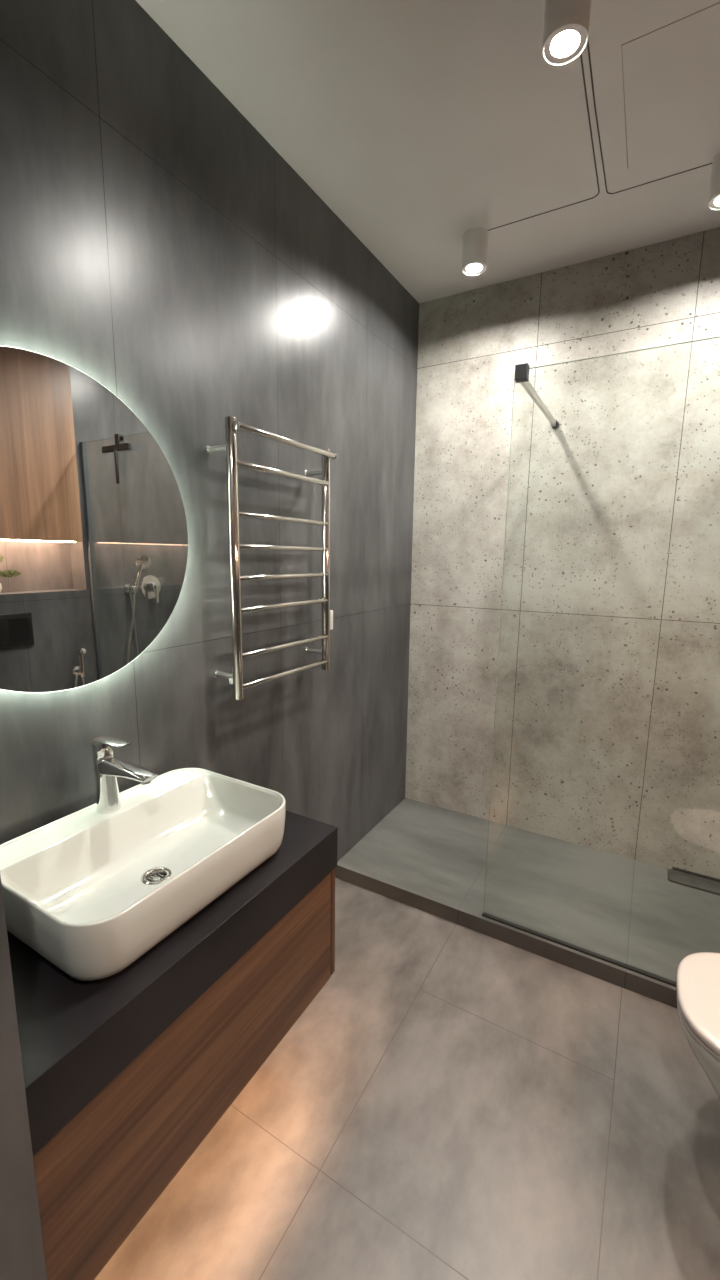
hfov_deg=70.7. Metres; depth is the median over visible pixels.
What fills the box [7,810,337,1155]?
countertop
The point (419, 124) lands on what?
ceiling
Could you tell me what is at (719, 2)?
trim
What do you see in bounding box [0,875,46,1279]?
wall
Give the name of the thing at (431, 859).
shower base
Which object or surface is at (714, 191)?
ceiling spotlight
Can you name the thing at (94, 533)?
round mirror
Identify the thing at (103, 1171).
vanity cabinet
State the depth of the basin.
1.08 m
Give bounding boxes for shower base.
[335,798,719,1008]
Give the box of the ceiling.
[136,0,719,302]
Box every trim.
[488,54,599,230]
[587,40,711,193]
[621,2,719,167]
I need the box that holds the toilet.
[676,952,719,1099]
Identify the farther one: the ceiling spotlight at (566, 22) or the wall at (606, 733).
the wall at (606, 733)
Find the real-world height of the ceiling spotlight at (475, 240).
0.122 m
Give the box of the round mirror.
[0,345,187,692]
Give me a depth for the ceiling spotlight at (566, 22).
1.10 m
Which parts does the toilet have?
seat, lid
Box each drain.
[147,873,164,881]
[668,867,719,895]
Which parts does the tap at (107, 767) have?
lever, spout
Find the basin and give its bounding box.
[0,768,285,980]
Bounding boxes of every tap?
[89,735,157,813]
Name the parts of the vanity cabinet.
panel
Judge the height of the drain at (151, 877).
0.006 m
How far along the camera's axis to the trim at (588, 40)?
1.56 m
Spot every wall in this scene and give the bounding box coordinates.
[0,0,418,861]
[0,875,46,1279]
[405,227,719,878]
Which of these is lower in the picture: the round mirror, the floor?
the floor
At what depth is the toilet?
1.18 m
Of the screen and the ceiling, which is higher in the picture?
the ceiling
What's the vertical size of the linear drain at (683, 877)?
0.018 m
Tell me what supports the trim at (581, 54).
attached to the ceiling
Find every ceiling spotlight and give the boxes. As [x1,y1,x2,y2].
[462,227,487,275]
[542,0,590,65]
[708,153,719,209]
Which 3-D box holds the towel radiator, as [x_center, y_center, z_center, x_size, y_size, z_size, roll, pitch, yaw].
[-0.262,-0.255,1.692,0.129,0.804,0.522,6,11,30]
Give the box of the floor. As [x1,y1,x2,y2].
[94,877,719,1279]
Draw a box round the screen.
[482,336,719,986]
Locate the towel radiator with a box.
[205,416,337,699]
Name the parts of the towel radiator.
knob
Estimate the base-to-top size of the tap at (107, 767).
0.181 m
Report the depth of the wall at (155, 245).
1.47 m
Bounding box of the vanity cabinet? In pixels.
[33,868,334,1279]

